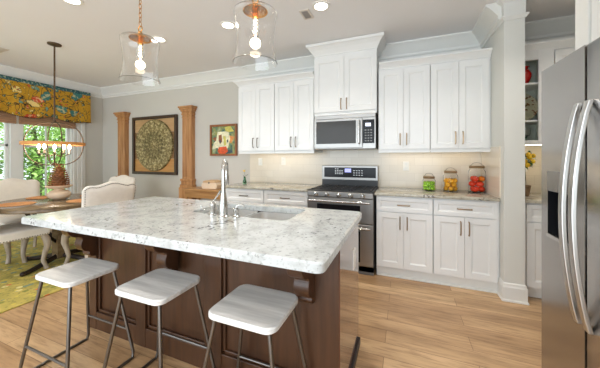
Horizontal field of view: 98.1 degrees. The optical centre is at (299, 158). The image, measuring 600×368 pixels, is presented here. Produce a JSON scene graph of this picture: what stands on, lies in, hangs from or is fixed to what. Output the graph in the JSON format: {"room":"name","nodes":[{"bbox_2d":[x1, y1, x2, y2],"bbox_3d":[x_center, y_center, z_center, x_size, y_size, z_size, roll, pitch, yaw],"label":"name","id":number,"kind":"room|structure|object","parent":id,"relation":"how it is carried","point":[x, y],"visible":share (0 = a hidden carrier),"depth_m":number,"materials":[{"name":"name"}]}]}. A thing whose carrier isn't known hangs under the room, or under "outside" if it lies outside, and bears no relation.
{"room":"kitchen","nodes":[
{"label":"kitchen","id":0,"kind":"room"},
{"bbox_2d":[8,96,102,191],"bbox_3d":[-5.634,-0.081,1.994,0.150,2.740,7.600,0,0,21],"label":"wall","id":1,"kind":"structure","parent":0,"point":[93,130],"depth_m":5.34,"materials":[{"name":"grey paint"}]},
{"bbox_2d":[0,122,7,179],"bbox_3d":[-4.879,0.019,3.913,0.050,1.700,0.675,0,0,21],"label":"window","id":2,"kind":"structure","parent":1,"relation":"in","point":[3,126],"depth_m":4.18,"materials":[{"name":"clear glass"}]},
{"bbox_2d":[0,111,15,123],"bbox_3d":[-4.768,-0.738,3.869,0.017,0.347,0.795,0,0,21],"label":"woven shade","id":3,"kind":"object","parent":1,"relation":"attached to","point":[4,117],"visible":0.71,"depth_m":4.14,"materials":[{"name":"brown wicker"}]},
{"bbox_2d":[0,74,90,122],"bbox_3d":[-4.732,-0.979,3.868,0.150,0.634,2.864,0,0,21],"label":"window valance","id":4,"kind":"object","parent":1,"relation":"attached to","point":[19,97],"visible":0.98,"depth_m":4.47,"materials":[{"name":"fabric"}]},
{"bbox_2d":[23,120,68,195],"bbox_3d":[-4.575,0.019,4.683,0.050,1.700,0.675,0,0,21],"label":"window","id":5,"kind":"structure","parent":1,"relation":"in","point":[31,170],"depth_m":4.64,"materials":[{"name":"clear glass"}]},
{"bbox_2d":[19,116,75,128],"bbox_3d":[-4.465,-0.738,4.639,0.017,0.347,0.795,0,0,21],"label":"woven shade","id":6,"kind":"object","parent":5,"relation":"attached to","point":[22,120],"visible":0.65,"depth_m":4.58,"materials":[{"name":"brown wicker"}]},
{"bbox_2d":[10,116,84,193],"bbox_3d":[-4.804,0.024,3.883,0.110,1.990,2.851,0,0,21],"label":"trim","id":7,"kind":"structure","parent":1,"relation":"attached to","point":[16,130],"depth_m":4.98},
{"bbox_2d":[0,230,541,367],"bbox_3d":[-1.727,1.339,0.535,8.490,0.100,7.750,0,0,21],"label":"floor","id":8,"kind":"structure","parent":0,"point":[403,323],"depth_m":1.93,"materials":[{"name":"brown wood"}]},
{"bbox_2d":[0,236,84,313],"bbox_3d":[-3.466,1.282,3.010,2.460,0.011,2.880,0,0,21],"label":"area rug","id":9,"kind":"object","parent":8,"relation":"on","point":[16,290],"visible":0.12,"depth_m":2.81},
{"bbox_2d":[0,178,51,263],"bbox_3d":[-3.707,0.779,3.470,0.622,1.011,0.570,0,0,21],"label":"dining chair","id":10,"kind":"object","parent":9,"relation":"on","point":[10,188],"visible":0.36,"depth_m":3.53,"materials":[{"name":"beige fabric"}]},
{"bbox_2d":[0,222,51,268],"bbox_3d":[-3.258,0.779,2.855,0.570,1.011,0.622,0,0,21],"label":"dining chair","id":11,"kind":"object","parent":9,"relation":"on","point":[11,232],"visible":0.95,"depth_m":2.92,"materials":[{"name":"beige fabric"}]},
{"bbox_2d":[0,193,84,276],"bbox_3d":[-2.979,0.894,3.237,1.204,0.765,1.204,0,0,21],"label":"dining table","id":12,"kind":"object","parent":9,"relation":"on","point":[47,205],"visible":0.52,"depth_m":3.01,"materials":[{"name":"brown wood"}]},
{"bbox_2d":[0,201,35,206],"bbox_3d":[-3.154,0.507,2.876,0.340,0.008,0.340,0,0,21],"label":"placemat","id":13,"kind":"object","parent":12,"relation":"on","point":[12,204],"visible":1,"depth_m":2.84,"materials":[{"name":"fabric"}]},
{"bbox_2d":[25,196,47,198],"bbox_3d":[-3.344,0.507,3.402,0.340,0.008,0.340,0,0,21],"label":"placemat","id":14,"kind":"object","parent":12,"relation":"on","point":[35,197],"visible":0.64,"depth_m":3.34,"materials":[{"name":"fabric"}]},
{"bbox_2d":[44,184,72,199],"bbox_3d":[-3.007,0.423,3.248,0.268,0.175,0.268,0,0,21],"label":"pedestal bowl","id":15,"kind":"object","parent":12,"relation":"on","point":[59,192],"visible":0.98,"depth_m":3.18,"materials":[{"name":"ceramic"}]},
{"bbox_2d":[47,164,69,185],"bbox_3d":[-3.006,0.211,3.247,0.213,0.293,0.214,0,0,21],"label":"pinecone ornament","id":16,"kind":"object","parent":15,"relation":"in","point":[57,177],"visible":0.95,"depth_m":3.21,"materials":[{"name":"brown plant"}]},
{"bbox_2d":[66,199,81,202],"bbox_3d":[-2.613,0.507,3.157,0.340,0.008,0.340,0,0,21],"label":"placemat","id":17,"kind":"object","parent":12,"relation":"on","point":[73,200],"visible":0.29,"depth_m":3.04,"materials":[{"name":"fabric"}]},
{"bbox_2d":[61,181,135,264],"bbox_3d":[-2.470,0.779,3.214,0.622,1.011,0.570,0,0,28],"label":"dining chair","id":18,"kind":"object","parent":9,"relation":"on","point":[113,191],"visible":0.39,"depth_m":3.06,"materials":[{"name":"beige fabric"}]},
{"bbox_2d":[74,175,135,244],"bbox_3d":[-2.995,0.779,4.019,0.570,1.011,0.622,0,0,19],"label":"dining chair","id":19,"kind":"object","parent":9,"relation":"on","point":[122,178],"visible":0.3,"depth_m":4.22,"materials":[{"name":"beige fabric"}]},
{"bbox_2d":[18,258,134,367],"bbox_3d":[-1.357,0.984,1.598,0.488,0.610,0.378,0,0,21],"label":"bar stool","id":20,"kind":"object","parent":8,"relation":"on","point":[69,275],"visible":1,"depth_m":1.54,"materials":[{"name":"white wood"}]},
{"bbox_2d":[103,268,215,367],"bbox_3d":[-0.769,0.984,1.426,0.488,0.610,0.378,0,0,21],"label":"bar stool","id":21,"kind":"object","parent":8,"relation":"on","point":[157,287],"visible":0.98,"depth_m":1.38,"materials":[{"name":"white wood"}]},
{"bbox_2d":[182,186,220,199],"bbox_3d":[-1.408,0.889,4.198,0.940,0.800,0.360,0,0,21],"label":"wooden console","id":22,"kind":"object","parent":8,"relation":"on","point":[197,192],"visible":0.32,"depth_m":4.09,"materials":[{"name":"brown wood"}]},
{"bbox_2d":[201,180,220,188],"bbox_3d":[-1.418,0.419,4.199,0.298,0.138,0.171,0,0,19],"label":"bread box","id":23,"kind":"object","parent":22,"relation":"on","point":[207,184],"visible":0.84,"depth_m":4.13,"materials":[{"name":"wood"}]},
{"bbox_2d":[61,209,359,367],"bbox_3d":[-0.632,0.853,1.807,1.956,0.873,0.780,0,0,21],"label":"kitchen island","id":24,"kind":"object","parent":8,"relation":"on","point":[326,309],"visible":0.55,"depth_m":1.55,"materials":[{"name":"brown wood"}]},
{"bbox_2d":[21,196,361,273],"bbox_3d":[-0.679,0.395,1.750,2.020,0.040,0.980,0,0,21],"label":"island countertop","id":25,"kind":"structure","parent":24,"relation":"on","point":[309,241],"depth_m":1.39,"materials":[{"name":"stone"}]},
{"bbox_2d":[200,190,220,215],"bbox_3d":[-0.591,0.292,1.721,0.169,0.166,0.054,0,0,21],"label":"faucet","id":26,"kind":"object","parent":25,"relation":"on","point":[212,206],"visible":1,"depth_m":1.70,"materials":[{"name":"silver metal"}]},
{"bbox_2d":[218,159,228,217],"bbox_3d":[-0.509,0.188,1.736,0.072,0.373,0.205,0,0,-15],"label":"kitchen faucet","id":27,"kind":"object","parent":25,"relation":"on","point":[223,205],"visible":1,"depth_m":1.66,"materials":[{"name":"silver metal"}]},
{"bbox_2d":[232,204,244,217],"bbox_3d":[-0.393,0.332,1.651,0.072,0.085,0.053,0,0,21],"label":"soap dispenser","id":28,"kind":"object","parent":25,"relation":"on","point":[236,209],"visible":1,"depth_m":1.64,"materials":[{"name":"silver metal"}]},
{"bbox_2d":[208,208,297,219],"bbox_3d":[-0.360,0.499,1.864,0.754,0.164,0.389,0,0,21],"label":"double sink","id":29,"kind":"object","parent":25,"relation":"in","point":[242,213],"visible":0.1,"depth_m":2.00,"materials":[{"name":"metal"}]},
{"bbox_2d":[352,247,355,269],"bbox_3d":[0.339,0.629,1.631,0.008,0.120,0.073,0,0,21],"label":"outlet cover","id":30,"kind":"object","parent":24,"relation":"attached to","point":[354,249],"visible":1,"depth_m":1.62,"materials":[{"name":"white plastic"}]},
{"bbox_2d":[226,188,264,203],"bbox_3d":[-0.648,0.847,3.752,0.600,0.884,0.648,0,0,21],"label":"base cabinet","id":31,"kind":"object","parent":8,"relation":"on","point":[254,196],"visible":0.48,"depth_m":3.48,"materials":[{"name":"white wood"}]},
{"bbox_2d":[226,182,320,191],"bbox_3d":[-0.373,0.390,3.651,1.237,0.030,0.640,0,0,21],"label":"countertop","id":32,"kind":"structure","parent":31,"relation":"on","point":[249,185],"depth_m":3.46,"materials":[{"name":"beige stone"}]},
{"bbox_2d":[203,284,306,367],"bbox_3d":[-0.210,0.984,1.222,0.488,0.610,0.378,0,0,21],"label":"bar stool","id":33,"kind":"object","parent":8,"relation":"on","point":[257,309],"visible":1,"depth_m":1.18,"materials":[{"name":"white wood"}]},
{"bbox_2d":[264,190,307,207],"bbox_3d":[-0.084,0.847,3.530,0.603,0.884,0.648,0,0,21],"label":"base cabinet","id":34,"kind":"object","parent":8,"relation":"on","point":[271,197],"visible":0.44,"depth_m":3.26,"materials":[{"name":"white wood"}]},
{"bbox_2d":[307,165,377,275],"bbox_3d":[0.551,0.694,3.239,0.758,1.190,0.718,0,0,21],"label":"range","id":35,"kind":"object","parent":8,"relation":"on","point":[343,187],"visible":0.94,"depth_m":2.98,"materials":[{"name":"grey metal"}]},
{"bbox_2d":[309,185,377,193],"bbox_3d":[0.554,0.384,3.245,0.758,0.020,0.575,0,0,21],"label":"cooktop","id":36,"kind":"object","parent":35,"relation":"in","point":[367,189],"depth_m":3.13,"materials":[{"name":"black glass"}]},
{"bbox_2d":[376,195,432,273],"bbox_3d":[1.203,0.847,3.024,0.558,0.884,0.648,0,0,21],"label":"base cabinet","id":37,"kind":"object","parent":8,"relation":"on","point":[404,225],"visible":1,"depth_m":2.76,"materials":[{"name":"white wood"}]},
{"bbox_2d":[374,187,499,201],"bbox_3d":[1.457,0.390,2.930,1.136,0.030,0.640,0,0,21],"label":"countertop","id":38,"kind":"structure","parent":37,"relation":"on","point":[381,191],"depth_m":2.77,"materials":[{"name":"beige stone"}]},
{"bbox_2d":[422,173,435,190],"bbox_3d":[1.502,0.273,3.030,0.140,0.204,0.140,0,0,21],"label":"storage jar","id":39,"kind":"object","parent":38,"relation":"on","point":[429,182],"visible":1,"depth_m":2.98,"materials":[{"name":"clear glass"}]},
{"bbox_2d":[443,168,457,191],"bbox_3d":[1.724,0.240,2.981,0.150,0.269,0.150,0,0,21],"label":"storage jar","id":40,"kind":"object","parent":38,"relation":"on","point":[450,178],"visible":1,"depth_m":2.92,"materials":[{"name":"clear glass"}]},
{"bbox_2d":[468,162,485,192],"bbox_3d":[1.959,0.210,2.883,0.164,0.329,0.164,0,0,21],"label":"storage jar","id":41,"kind":"object","parent":38,"relation":"on","point":[476,174],"visible":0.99,"depth_m":2.82,"materials":[{"name":"clear glass"}]},
{"bbox_2d":[376,266,497,293],"bbox_3d":[1.376,1.242,2.691,1.124,0.095,0.035,0,0,21],"label":"board","id":42,"kind":"object","parent":8,"relation":"on","point":[477,285],"visible":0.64,"depth_m":2.66,"materials":[{"name":"white wood"}]},
{"bbox_2d":[433,198,498,282],"bbox_3d":[1.728,0.847,2.817,0.562,0.884,0.648,0,0,21],"label":"base cabinet","id":43,"kind":"object","parent":8,"relation":"on","point":[465,232],"visible":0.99,"depth_m":2.55,"materials":[{"name":"white wood"}]},
{"bbox_2d":[525,203,541,297],"bbox_3d":[2.710,0.847,2.430,1.232,0.884,0.648,0,0,21],"label":"base cabinet","id":44,"kind":"object","parent":8,"relation":"on","point":[533,211],"visible":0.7,"depth_m":2.36,"materials":[{"name":"white wood"}]},
{"bbox_2d":[525,193,541,203],"bbox_3d":[2.729,0.390,2.431,1.267,0.030,0.635,0,0,21],"label":"countertop","id":45,"kind":"structure","parent":44,"relation":"on","point":[533,197],"depth_m":2.43,"materials":[{"name":"stone"}]},
{"bbox_2d":[525,150,535,195],"bbox_3d":[2.250,0.144,2.602,0.210,0.462,0.211,0,0,21],"label":"topiary","id":46,"kind":"object","parent":45,"relation":"on","point":[528,155],"visible":0.65,"depth_m":2.55,"materials":[{"name":"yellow plant"}]},
{"bbox_2d":[542,37,599,367],"bbox_3d":[1.452,0.403,0.838,0.836,1.732,0.913,0,0,21],"label":"refrigerator","id":47,"kind":"object","parent":8,"relation":"on","point":[571,85],"visible":1,"depth_m":1.10,"materials":[{"name":"grey metal"}]},
{"bbox_2d":[591,0,599,41],"bbox_3d":[1.583,-0.080,0.767,0.700,2.738,0.968,0,0,21],"label":"tall cabinet","id":48,"kind":"object","parent":8,"relation":"on","point":[595,4],"visible":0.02,"depth_m":1.28,"materials":[{"name":"white wood"}]},
{"bbox_2d":[0,0,574,87],"bbox_3d":[-1.727,-1.511,0.535,8.490,0.120,7.750,0,0,21],"label":"ceiling","id":49,"kind":"structure","parent":0,"point":[90,53],"depth_m":2.89,"materials":[{"name":"paint"}]},
{"bbox_2d":[0,47,8,52],"bbox_3d":[-4.072,-1.445,3.463,0.350,0.012,0.160,0,0,21],"label":"ceiling vent","id":50,"kind":"object","parent":49,"relation":"in","point":[1,48],"visible":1,"depth_m":3.46,"materials":[{"name":"white metal"}]},
{"bbox_2d":[19,41,85,165],"bbox_3d":[-3.115,-0.676,3.301,0.610,1.550,0.610,0,0,21],"label":"orb chandelier","id":51,"kind":"object","parent":49,"relation":"hanging from","point":[47,143],"visible":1,"depth_m":3.27,"materials":[{"name":"brown metal"}]},
{"bbox_2d":[63,0,83,5],"bbox_3d":[-2.091,-1.448,2.382,0.176,0.006,0.176,0,0,21],"label":"recessed light","id":52,"kind":"object","parent":49,"relation":"in","point":[73,2],"visible":1,"depth_m":2.42,"materials":[{"name":"white"}]},
{"bbox_2d":[119,0,159,85],"bbox_3d":[-1.079,-0.986,1.758,0.241,0.930,0.241,0,0,21],"label":"glass pendant","id":53,"kind":"object","parent":49,"relation":"hanging from","point":[140,51],"visible":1,"depth_m":1.68,"materials":[{"name":"clear glass"}]},
{"bbox_2d":[152,36,166,42],"bbox_3d":[-1.716,-1.448,3.169,0.176,0.006,0.176,0,0,21],"label":"recessed light","id":54,"kind":"object","parent":49,"relation":"in","point":[160,39],"visible":0.69,"depth_m":3.17,"materials":[{"name":"white plastic"}]},
{"bbox_2d":[220,21,234,28],"bbox_3d":[-0.784,-1.448,2.834,0.176,0.006,0.176,0,0,21],"label":"recessed light","id":55,"kind":"object","parent":49,"relation":"in","point":[224,24],"visible":0.94,"depth_m":2.83,"materials":[{"name":"white"}]},
{"bbox_2d":[233,0,276,70],"bbox_3d":[-0.245,-0.986,1.429,0.241,0.930,0.241,0,0,21],"label":"glass pendant","id":56,"kind":"object","parent":49,"relation":"hanging from","point":[255,20],"visible":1,"depth_m":1.34,"materials":[{"name":"clear glass"}]},
{"bbox_2d":[299,9,313,19],"bbox_3d":[0.066,-1.445,2.618,0.100,0.012,0.170,0,0,21],"label":"ceiling vent","id":57,"kind":"object","parent":49,"relation":"in","point":[306,14],"visible":1,"depth_m":2.60,"materials":[{"name":"white metal"}]},
{"bbox_2d":[312,0,329,11],"bbox_3d":[0.200,-1.448,2.479,0.176,0.006,0.176,0,0,21],"label":"recessed light","id":58,"kind":"object","parent":49,"relation":"in","point":[321,5],"visible":1,"depth_m":2.46,"materials":[{"name":"white"}]},
{"bbox_2d":[103,82,530,200],"bbox_3d":[-0.335,-0.081,4.071,8.490,2.740,0.150,0,0,21],"label":"wall","id":59,"kind":"structure","parent":0,"point":[216,104],"depth_m":4.72,"materials":[{"name":"grey paint"}]},
{"bbox_2d":[113,112,130,176],"bbox_3d":[-3.546,0.189,5.181,0.320,2.200,0.135,0,0,21],"label":"pilaster","id":60,"kind":"object","parent":59,"relation":"attached to","point":[122,117],"visible":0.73,"depth_m":5.16,"materials":[{"name":"brown wood"}]},
{"bbox_2d":[132,114,177,174],"bbox_3d":[-2.754,-0.246,4.913,1.143,1.100,0.052,0,0,21],"label":"picture","id":61,"kind":"object","parent":59,"relation":"attached to","point":[155,139],"visible":1,"depth_m":4.88,"materials":[{"name":"brown wood"}]},
{"bbox_2d":[178,105,196,198],"bbox_3d":[-1.974,0.189,4.562,0.320,2.200,0.135,0,0,21],"label":"pilaster","id":62,"kind":"object","parent":59,"relation":"attached to","point":[188,180],"visible":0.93,"depth_m":4.54,"materials":[{"name":"brown wood"}]},
{"bbox_2d":[210,124,237,155],"bbox_3d":[-1.280,-0.303,4.341,0.543,0.525,0.035,0,0,21],"label":"cow painting","id":63,"kind":"object","parent":59,"relation":"attached to","point":[223,137],"visible":1,"depth_m":4.33,"materials":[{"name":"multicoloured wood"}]},
{"bbox_2d":[238,83,274,153],"bbox_3d":[-0.579,-0.574,3.868,0.595,1.015,0.383,0,0,21],"label":"upper cabinet","id":64,"kind":"object","parent":59,"relation":"attached to","point":[256,103],"visible":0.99,"depth_m":3.72,"materials":[{"name":"white wood"}]},
{"bbox_2d":[233,71,313,86],"bbox_3d":[-0.340,-1.093,3.761,1.234,0.075,0.370,0,0,21],"label":"crown molding","id":65,"kind":"structure","parent":64,"relation":"on","point":[309,74],"depth_m":3.59,"materials":[{"name":"white wood"}]},
{"bbox_2d":[250,153,322,183],"bbox_3d":[-0.235,0.147,3.947,1.215,0.456,0.008,0,0,21],"label":"backsplash","id":66,"kind":"structure","parent":59,"relation":"attached to","point":[300,168],"depth_m":3.92,"materials":[{"name":"beige tile"}]},
{"bbox_2d":[258,158,262,164],"bbox_3d":[-0.622,0.054,4.091,0.072,0.116,0.008,0,0,21],"label":"outlet cover","id":67,"kind":"object","parent":66,"relation":"attached to","point":[260,160],"visible":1,"depth_m":4.08,"materials":[{"name":"white plastic"}]},
{"bbox_2d":[281,157,285,164],"bbox_3d":[-0.250,0.044,3.944,0.072,0.116,0.008,0,0,21],"label":"outlet cover","id":68,"kind":"object","parent":66,"relation":"attached to","point":[283,159],"visible":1,"depth_m":3.94,"materials":[{"name":"white plastic"}]},
{"bbox_2d":[275,78,320,153],"bbox_3d":[-0.031,-0.574,3.652,0.575,1.015,0.383,0,0,21],"label":"upper cabinet","id":69,"kind":"object","parent":59,"relation":"attached to","point":[294,100],"visible":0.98,"depth_m":3.51,"materials":[{"name":"white wood"}]},
{"bbox_2d":[306,32,385,116],"bbox_3d":[0.601,-0.994,3.363,0.955,0.905,0.458,0,0,21],"label":"upper cabinet","id":70,"kind":"object","parent":59,"relation":"attached to","point":[344,83],"depth_m":3.20,"materials":[{"name":"white wood"}]},
{"bbox_2d":[314,113,377,149],"bbox_3d":[0.599,-0.329,3.356,0.758,0.425,0.446,0,0,21],"label":"microwave","id":71,"kind":"object","parent":70,"relation":"attached to","point":[359,131],"visible":1,"depth_m":3.19,"materials":[{"name":"metal"}]},
{"bbox_2d":[323,148,379,186],"bbox_3d":[0.693,0.122,3.581,0.780,0.506,0.008,0,0,21],"label":"backsplash","id":72,"kind":"structure","parent":59,"relation":"attached to","point":[330,157],"depth_m":3.56,"materials":[{"name":"beige tile"}]},
{"bbox_2d":[379,64,429,152],"bbox_3d":[1.250,-0.574,3.147,0.555,1.015,0.383,0,0,21],"label":"upper cabinet","id":73,"kind":"object","parent":59,"relation":"attached to","point":[404,93],"visible":1,"depth_m":3.00,"materials":[{"name":"white wood"}]},
{"bbox_2d":[380,152,480,189],"bbox_3d":[1.584,0.147,3.230,1.137,0.456,0.008,0,0,21],"label":"backsplash","id":74,"kind":"structure","parent":59,"relation":"attached to","point":[392,174],"depth_m":3.25,"materials":[{"name":"beige tile"}]},
{"bbox_2d":[403,162,408,170],"bbox_3d":[1.350,0.099,3.314,0.072,0.116,0.008,0,0,21],"label":"outlet cover","id":75,"kind":"object","parent":74,"relation":"attached to","point":[405,164],"visible":1,"depth_m":3.31,"materials":[{"name":"white plastic"}]},
{"bbox_2d":[430,57,490,151],"bbox_3d":[1.775,-0.574,2.941,0.565,1.015,0.383,0,0,21],"label":"upper cabinet","id":76,"kind":"object","parent":59,"relation":"attached to","point":[460,91],"visible":1,"depth_m":2.80,"materials":[{"name":"white wood"}]},
{"bbox_2d":[379,47,492,69],"bbox_3d":[1.461,-1.093,2.893,1.114,0.075,0.075,0,0,21],"label":"crown molding","id":77,"kind":"structure","parent":76,"relation":"attached to","point":[486,52],"depth_m":2.86,"materials":[{"name":"white wood"}]},
{"bbox_2d":[525,145,541,192],"bbox_3d":[2.851,0.107,2.731,1.280,0.536,0.008,0,0,21],"label":"backsplash","id":78,"kind":"structure","parent":59,"relation":"attached to","point":[534,173],"depth_m":2.84,"materials":[{"name":"beige tile"}]},
{"bbox_2d":[525,48,553,144],"bbox_3d":[2.355,-0.606,2.736,0.347,0.930,0.338,0,0,21],"label":"wall cabinet","id":79,"kind":"object","parent":59,"relation":"attached to","point":[539,60],"visible":0.41,"depth_m":2.58,"materials":[{"name":"white wood"}]},
{"bbox_2d":[525,128,530,139],"bbox_3d":[2.356,-0.237,2.716,0.076,0.150,0.076,0,0,21],"label":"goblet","id":80,"kind":"object","parent":79,"relation":"in","point":[527,130],"visible":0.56,"depth_m":2.69,"materials":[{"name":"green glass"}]},
{"bbox_2d":[525,66,531,82],"bbox_3d":[2.297,-0.847,2.701,0.170,0.180,0.170,0,0,21],"label":"ceramic jug","id":81,"kind":"object","parent":79,"relation":"on","point":[528,75],"visible":0.21,"depth_m":2.63,"materials":[{"name":"red ceramic"}]},
{"bbox_2d":[525,93,537,119],"bbox_3d":[2.343,-0.547,2.792,0.336,0.329,0.080,0,0,22],"label":"decorative plate","id":82,"kind":"object","parent":79,"relation":"in","point":[531,105],"visible":0.3,"depth_m":2.76,"materials":[{"name":"beige ceramic"}]},
{"bbox_2d":[525,82,537,90],"bbox_3d":[2.356,-0.747,2.740,0.307,0.018,0.295,0,0,21],"label":"shelf","id":83,"kind":"object","parent":79,"relation":"attached to","point":[533,86],"depth_m":2.67,"materials":[{"name":"white wood"}]},
{"bbox_2d":[525,120,537,124],"bbox_3d":[2.356,-0.374,2.740,0.307,0.018,0.295,0,0,21],"label":"shelf","id":84,"kind":"object","parent":79,"relation":"attached to","point":[527,122],"depth_m":2.65,"materials":[{"name":"white wood"}]},
{"bbox_2d":[554,47,574,63],"bbox_3d":[2.942,-0.606,2.505,0.906,0.930,0.338,0,0,21],"label":"wall cabinet","id":85,"kind":"object","parent":59,"relation":"attached to","point":[559,54],"visible":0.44,"depth_m":2.50,"materials":[{"name":"white wood"}]},
{"bbox_2d":[525,37,574,50],"bbox_3d":[2.714,-1.093,2.405,1.257,0.075,0.075,0,0,21],"label":"crown molding","id":86,"kind":"structure","parent":85,"relation":"attached to","point":[563,43],"depth_m":2.50,"materials":[{"name":"white wood"}]},
{"bbox_2d":[483,18,524,284],"bbox_3d":[2.056,-0.081,2.667,0.153,2.740,0.710,0,0,21],"label":"wall","id":87,"kind":"structure","parent":0,"point":[507,42],"depth_m":2.35,"materials":[{"name":"grey paint"}]},
{"bbox_2d":[0,3,574,98],"bbox_3d":[-1.736,-1.356,0.512,8.190,0.190,7.500,0,0,21],"label":"trim","id":88,"kind":"structure","parent":87,"relation":"attached to","point":[486,25],"depth_m":3.36,"materials":[{"name":"white wood"}]},
{"bbox_2d":[481,147,500,197],"bbox_3d":[1.996,0.132,2.735,0.008,0.486,0.612,0,0,21],"label":"backsplash","id":89,"kind":"structure","parent":87,"relation":"attached to","point":[491,160],"depth_m":2.62,"materials":[{"name":"beige tile"}]},
{"bbox_2d":[497,276,528,304],"bbox_3d":[1.949,1.206,2.396,0.197,0.165,0.172,0,0,21],"label":"baseboard","id":90,"kind":"structure","parent":87,"relation":"attached to","point":[508,292],"depth_m":2.33,"materials":[{"name":"white wood"}]},
{"bbox_2d":[497,0,528,26],"bbox_3d":[2.030,-1.350,2.602,0.233,0.202,0.650,0,0,21],"label":"trim","id":91,"kind":"structure","parent":87,"relation":"attached to","point":[510,9],"depth_m":2.34,"materials":[{"name":"white wood"}]},
{"bbox_2d":[525,185,530,195],"bbox_3d":[2.249,0.323,2.607,0.106,0.105,0.106,0,0,21],"label":"pot","id":92,"kind":"object","parent":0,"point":[527,187],"depth_m":2.57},
{"bbox_3d":[2.125,-0.081,-1.063,0.150,2.740,7.600,0,0,21],"label":"wall","id":93,"kind":"structure","parent":0,"visible":0},
{"bbox_2d":[575,0,590,50],"bbox_3d":[2.151,-0.081,1.125,1.406,2.740,0.110,0,0,21],"label":"trim","id":94,"kind":"structure","parent":93,"relation":"attached to","point":[582,7],"depth_m":1.38,"materials":[{"name":"white wood"}]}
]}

